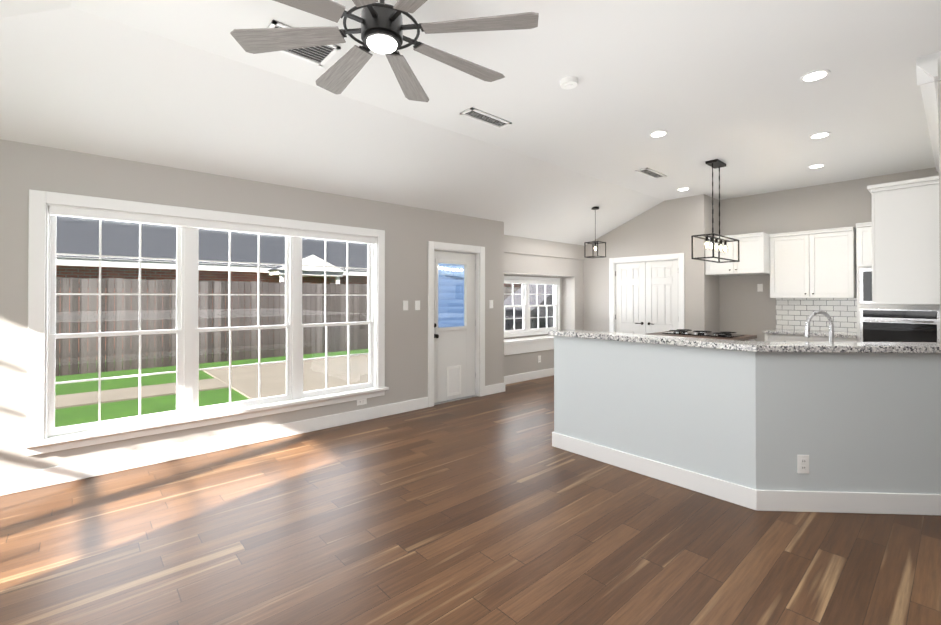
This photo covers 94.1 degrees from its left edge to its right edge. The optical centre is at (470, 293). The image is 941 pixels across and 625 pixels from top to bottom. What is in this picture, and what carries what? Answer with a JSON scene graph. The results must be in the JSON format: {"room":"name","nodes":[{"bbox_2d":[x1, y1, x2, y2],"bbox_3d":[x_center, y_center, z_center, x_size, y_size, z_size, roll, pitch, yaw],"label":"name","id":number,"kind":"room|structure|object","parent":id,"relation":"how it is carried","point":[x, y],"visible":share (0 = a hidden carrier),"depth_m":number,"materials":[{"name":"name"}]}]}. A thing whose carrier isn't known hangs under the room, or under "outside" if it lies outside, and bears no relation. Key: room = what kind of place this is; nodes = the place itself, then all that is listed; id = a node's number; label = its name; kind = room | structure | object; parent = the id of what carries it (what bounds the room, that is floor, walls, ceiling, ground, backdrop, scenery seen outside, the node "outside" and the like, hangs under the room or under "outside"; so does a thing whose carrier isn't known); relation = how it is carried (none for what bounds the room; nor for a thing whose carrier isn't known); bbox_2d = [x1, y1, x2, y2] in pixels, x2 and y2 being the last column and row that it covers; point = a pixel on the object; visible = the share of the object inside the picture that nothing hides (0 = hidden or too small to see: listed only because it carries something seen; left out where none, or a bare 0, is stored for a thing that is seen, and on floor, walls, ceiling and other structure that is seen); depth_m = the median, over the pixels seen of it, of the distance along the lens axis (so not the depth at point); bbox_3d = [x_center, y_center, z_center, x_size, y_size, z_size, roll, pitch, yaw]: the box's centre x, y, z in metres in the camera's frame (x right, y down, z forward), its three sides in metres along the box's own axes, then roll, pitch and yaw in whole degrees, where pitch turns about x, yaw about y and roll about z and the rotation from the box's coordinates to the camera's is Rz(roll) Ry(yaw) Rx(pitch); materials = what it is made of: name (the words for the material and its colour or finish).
{"room":"living room","nodes":[
{"label":"living room","id":0,"kind":"room"},
{"bbox_2d":[0,139,503,476],"bbox_3d":[-2.145,0.157,4.537,6.650,2.580,0.500,0,-1,-42],"label":"wall","id":1,"kind":"structure","parent":0,"point":[410,232],"depth_m":4.08,"materials":[{"name":"grey paint"}]},
{"bbox_2d":[21,189,684,455],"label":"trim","id":2,"kind":"structure","parent":1,"relation":"in","point":[187,330],"depth_m":3.99,"materials":[{"name":"white wood"}]},
{"bbox_2d":[357,398,366,405],"bbox_3d":[-1.240,1.230,4.994,0.120,0.072,0.008,0,-1,-42],"label":"electrical outlet plate","id":3,"kind":"object","parent":1,"relation":"attached to","point":[362,401],"depth_m":4.99,"materials":[{"name":"white plastic"}]},
{"bbox_2d":[403,301,407,309],"bbox_3d":[-0.800,0.143,5.395,0.072,0.120,0.009,0,-1,-42],"label":"switch plate","id":4,"kind":"object","parent":1,"relation":"attached to","point":[405,305],"depth_m":5.39,"materials":[{"name":"white plastic"}]},
{"bbox_2d":[415,301,419,309],"bbox_3d":[-0.666,0.144,5.515,0.072,0.120,0.009,0,-1,-42],"label":"switch plate","id":5,"kind":"object","parent":1,"relation":"attached to","point":[417,303],"depth_m":5.51,"materials":[{"name":"white plastic"}]},
{"bbox_2d":[434,251,475,402],"bbox_3d":[-0.207,0.435,5.998,0.798,2.014,0.130,0,-1,-42],"label":"exterior door","id":6,"kind":"structure","parent":1,"relation":"in","point":[454,364],"depth_m":6.02,"materials":[{"name":"white wood"}]},
{"bbox_2d":[0,368,940,514],"bbox_3d":[1.720,1.367,2.751,9.750,0.135,8.000,0,-1,-42],"label":"baseboard","id":7,"kind":"structure","parent":1,"relation":"attached to","point":[844,502],"depth_m":3.38,"materials":[{"name":"white wood"}]},
{"bbox_2d":[489,300,492,307],"bbox_3d":[0.304,0.150,6.381,0.072,0.120,0.009,0,-1,-42],"label":"switch plate","id":8,"kind":"object","parent":1,"relation":"attached to","point":[490,301],"depth_m":6.37,"materials":[{"name":"white plastic"}]},
{"bbox_2d":[0,375,940,624],"bbox_3d":[1.637,1.465,2.844,10.050,0.060,8.550,0,-1,-42],"label":"floor","id":9,"kind":"structure","parent":0,"point":[496,509],"depth_m":2.51,"materials":[{"name":"brown wood"}]},
{"bbox_2d":[765,334,852,341],"bbox_3d":[4.828,1.015,6.125,0.617,0.882,1.069,0,-1,-42],"label":"base cabinet","id":10,"kind":"object","parent":9,"relation":"on","point":[768,337],"depth_m":6.03,"materials":[{"name":"white wood"}]},
{"bbox_2d":[763,330,852,337],"bbox_3d":[4.796,0.551,6.149,0.637,0.040,1.025,0,-1,-42],"label":"countertop","id":11,"kind":"structure","parent":10,"relation":"on","point":[813,333],"depth_m":6.00,"materials":[{"name":"grey stone"}]},
{"bbox_2d":[853,222,939,341],"bbox_3d":[5.393,0.285,5.488,0.629,2.332,0.760,0,-1,-42],"label":"tall cabinet","id":12,"kind":"object","parent":9,"relation":"on","point":[871,322],"depth_m":5.43,"materials":[{"name":"white wood"}]},
{"bbox_2d":[0,0,940,245],"bbox_3d":[1.613,-1.347,2.876,10.070,1.116,8.600,0,-1,-42],"label":"ceiling","id":13,"kind":"structure","parent":0,"point":[192,85],"depth_m":3.40,"materials":[{"name":"white paint"}]},
{"bbox_2d":[268,20,340,66],"bbox_3d":[-1.099,-1.599,2.816,0.420,0.013,0.300,0,-1,-42],"label":"ceiling vent","id":14,"kind":"object","parent":13,"relation":"in","point":[321,56],"depth_m":2.89,"materials":[{"name":"grey metal"}]},
{"bbox_2d":[230,0,538,101],"bbox_3d":[-0.452,-1.438,2.239,1.585,0.343,1.585,0,-1,-42],"label":"ceiling fan","id":15,"kind":"object","parent":13,"relation":"hanging from","point":[382,28],"visible":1,"depth_m":2.25,"materials":[{"name":"grey wood"}]},
{"bbox_2d":[460,107,511,128],"bbox_3d":[0.145,-1.591,3.973,0.500,0.013,0.160,0,-1,-42],"label":"ceiling vent","id":16,"kind":"object","parent":13,"relation":"in","point":[472,113],"depth_m":3.96,"materials":[{"name":"grey metal"}]},
{"bbox_2d":[560,76,577,88],"bbox_3d":[0.741,-1.581,3.292,0.136,0.042,0.136,0,-1,-42],"label":"smoke detector","id":17,"kind":"object","parent":13,"relation":"attached to","point":[570,82],"visible":1,"depth_m":3.26,"materials":[{"name":"white plastic"}]},
{"bbox_2d":[584,207,605,257],"bbox_3d":[1.974,-0.973,6.921,0.240,0.794,0.240,0,-1,-42],"label":"pendant light","id":18,"kind":"object","parent":13,"relation":"hanging from","point":[594,243],"visible":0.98,"depth_m":6.92,"materials":[{"name":"black metal"}]},
{"bbox_2d":[635,168,666,178],"bbox_3d":[2.374,-1.578,5.741,0.550,0.013,0.160,0,-1,-42],"label":"ceiling vent","id":19,"kind":"object","parent":13,"relation":"in","point":[651,173],"depth_m":5.72,"materials":[{"name":"grey metal"}]},
{"bbox_2d":[649,130,667,136],"bbox_3d":[1.870,-1.590,4.354,0.175,0.008,0.175,0,0,3],"label":"recessed light","id":20,"kind":"object","parent":13,"relation":"in","point":[660,133],"depth_m":4.33,"materials":[{"name":"white"}]},
{"bbox_2d":[677,188,689,190],"bbox_3d":[3.208,-1.574,6.594,0.175,0.008,0.175,0,0,3],"label":"recessed light","id":21,"kind":"object","parent":13,"relation":"in","point":[680,189],"depth_m":6.58,"materials":[{"name":"white"}]},
{"bbox_2d":[691,159,739,262],"bbox_3d":[2.972,-0.995,5.293,0.860,1.185,0.240,0,-1,-42],"label":"linear chandelier","id":22,"kind":"object","parent":13,"relation":"hanging from","point":[716,163],"visible":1,"depth_m":5.24,"materials":[{"name":"black metal"}]},
{"bbox_2d":[800,69,829,81],"bbox_3d":[2.528,-1.599,3.211,0.175,0.008,0.175,0,0,3],"label":"recessed light","id":23,"kind":"object","parent":13,"relation":"in","point":[815,75],"depth_m":3.20,"materials":[{"name":"white"}]},
{"bbox_2d":[807,164,824,167],"bbox_3d":[4.290,-1.583,5.427,0.175,0.008,0.175,0,0,3],"label":"recessed light","id":24,"kind":"object","parent":13,"relation":"in","point":[816,165],"depth_m":5.42,"materials":[{"name":"white"}]},
{"bbox_2d":[809,132,830,138],"bbox_3d":[3.509,-1.590,4.395,0.175,0.008,0.175,0,0,3],"label":"recessed light","id":25,"kind":"object","parent":13,"relation":"in","point":[822,134],"depth_m":4.38,"materials":[{"name":"white"}]},
{"bbox_2d":[504,235,584,375],"bbox_3d":[1.115,0.240,7.829,2.900,2.460,0.430,0,-1,-42],"label":"wall","id":26,"kind":"structure","parent":0,"point":[530,257],"depth_m":7.83,"materials":[{"name":"grey paint"}]},
{"bbox_2d":[504,279,558,333],"bbox_3d":[1.021,0.221,7.936,1.760,0.940,0.125,0,-1,-42],"label":"bay window","id":27,"kind":"structure","parent":26,"relation":"in","point":[525,306],"depth_m":7.93,"materials":[{"name":"white wood"}]},
{"bbox_2d":[583,194,719,332],"bbox_3d":[3.190,-0.079,7.947,0.650,3.100,2.220,0,-1,-42],"label":"wall","id":28,"kind":"structure","parent":0,"point":[671,226],"depth_m":7.32,"materials":[{"name":"grey paint"}]},
{"bbox_2d":[615,260,677,333],"bbox_3d":[3.054,0.449,7.641,0.087,2.017,1.146,0,-1,-42],"label":"pantry door","id":29,"kind":"structure","parent":28,"relation":"in","point":[646,297],"depth_m":7.63,"materials":[{"name":"white wood"}]},
{"bbox_2d":[554,336,940,493],"bbox_3d":[2.035,0.914,3.494,0.975,1.050,2.635,0,-1,-42],"label":"wall","id":30,"kind":"structure","parent":0,"point":[858,422],"depth_m":2.91,"materials":[{"name":"grey paint"}]},
{"bbox_2d":[548,329,940,352],"bbox_3d":[2.097,0.366,3.545,1.210,0.043,2.728,0,-1,-42],"label":"bar","id":31,"kind":"object","parent":30,"relation":"on","point":[850,347],"visible":0.96,"depth_m":3.01,"materials":[{"name":"stone"}]},
{"bbox_2d":[647,329,756,340],"bbox_3d":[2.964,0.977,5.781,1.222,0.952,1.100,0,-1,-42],"label":"cooktop","id":32,"kind":"object","parent":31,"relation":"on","point":[706,334],"visible":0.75,"depth_m":5.71,"materials":[{"name":"black metal"}]},
{"bbox_2d":[797,455,808,473],"bbox_3d":[2.199,1.125,2.890,0.072,0.120,0.009,0,0,3],"label":"electrical outlet plate","id":33,"kind":"object","parent":30,"relation":"attached to","point":[802,463],"depth_m":2.89,"materials":[{"name":"white plastic"}]},
{"bbox_2d":[805,311,833,341],"bbox_3d":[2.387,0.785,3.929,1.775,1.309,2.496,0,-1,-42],"label":"faucet","id":34,"kind":"object","parent":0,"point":[831,326],"depth_m":3.27,"materials":[{"name":"silver metal"}]},
{"bbox_2d":[719,167,938,340],"bbox_3d":[5.413,-0.092,6.058,0.150,3.100,8.300,0,-1,-42],"label":"wall","id":35,"kind":"structure","parent":0,"point":[746,307],"depth_m":6.78,"materials":[{"name":"grey paint"}]},
{"bbox_2d":[705,234,768,275],"bbox_3d":[4.207,-0.586,6.832,0.617,0.570,0.796,0,-1,-42],"label":"upper cabinet","id":36,"kind":"object","parent":35,"relation":"attached to","point":[753,248],"depth_m":6.54,"materials":[{"name":"white wood"}]},
{"bbox_2d":[757,284,762,291],"bbox_3d":[4.561,-0.096,6.893,0.006,0.120,0.072,0,-1,-42],"label":"electrical outlet plate","id":37,"kind":"object","parent":35,"relation":"attached to","point":[759,286],"depth_m":6.89,"materials":[{"name":"white plastic"}]},
{"bbox_2d":[769,226,852,297],"bbox_3d":[4.897,-0.408,6.276,0.327,0.935,0.950,0,-1,-42],"label":"upper cabinet","id":38,"kind":"object","parent":35,"relation":"attached to","point":[829,271],"depth_m":6.14,"materials":[{"name":"white wood"}]},
{"bbox_2d":[938,80,940,343],"bbox_3d":[4.698,-0.087,3.998,3.660,3.060,0.480,0,-1,-42],"label":"wall","id":39,"kind":"structure","parent":0,"point":[939,100],"depth_m":2.96,"materials":[{"name":"grey paint"}]},
{"bbox_2d":[867,180,939,303],"bbox_3d":[3.984,-0.428,3.982,0.551,1.038,0.437,0,-1,-42],"label":"upper cabinet","id":40,"kind":"object","parent":39,"relation":"attached to","point":[905,246],"depth_m":3.80,"materials":[{"name":"white wood"}]},
{"bbox_2d":[916,51,940,171],"bbox_3d":[4.627,-1.354,4.011,3.760,0.485,0.580,0,-1,-42],"label":"crown molding","id":41,"kind":"structure","parent":39,"relation":"attached to","point":[928,70],"depth_m":3.17,"materials":[{"name":"white wood"}]},
{"label":"outside","id":42,"kind":"structure","parent":0,"visible":0},
{"bbox_2d":[50,347,368,436],"bbox_3d":[0.269,1.663,6.815,90.000,0.100,70.000,0,-1,-42],"label":"grass lawn","id":43,"kind":"structure","parent":42,"point":[121,405],"depth_m":7.24,"materials":[{"name":"green plant"}]},
{"bbox_2d":[55,354,368,408],"bbox_3d":[-10.741,1.555,0.755,35.500,0.030,5.980,0,-1,-42],"label":"patio","id":44,"kind":"structure","parent":43,"relation":"on","point":[273,386],"depth_m":7.88,"materials":[{"name":"concrete"}]},
{"bbox_2d":[55,277,519,375],"bbox_3d":[-4.412,0.665,12.067,70.000,1.970,0.060,0,-1,-42],"label":"fence","id":45,"kind":"structure","parent":43,"relation":"on","point":[167,323],"depth_m":10.27,"materials":[{"name":"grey wood"}]},
{"bbox_2d":[56,216,520,362],"bbox_3d":[-17.044,-1.326,9.713,48.600,5.920,10.650,0,-1,-42],"label":"neighboring house","id":46,"kind":"structure","parent":43,"relation":"on","point":[117,246],"depth_m":12.76,"materials":[{"name":"brick"}]},
{"bbox_2d":[438,263,553,329],"bbox_3d":[0.739,0.129,12.607,7.200,3.050,3.002,0,-1,-42],"label":"window glass","id":47,"kind":"structure","parent":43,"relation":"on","point":[455,320],"depth_m":9.90,"materials":[{"name":"blue"}]}
]}

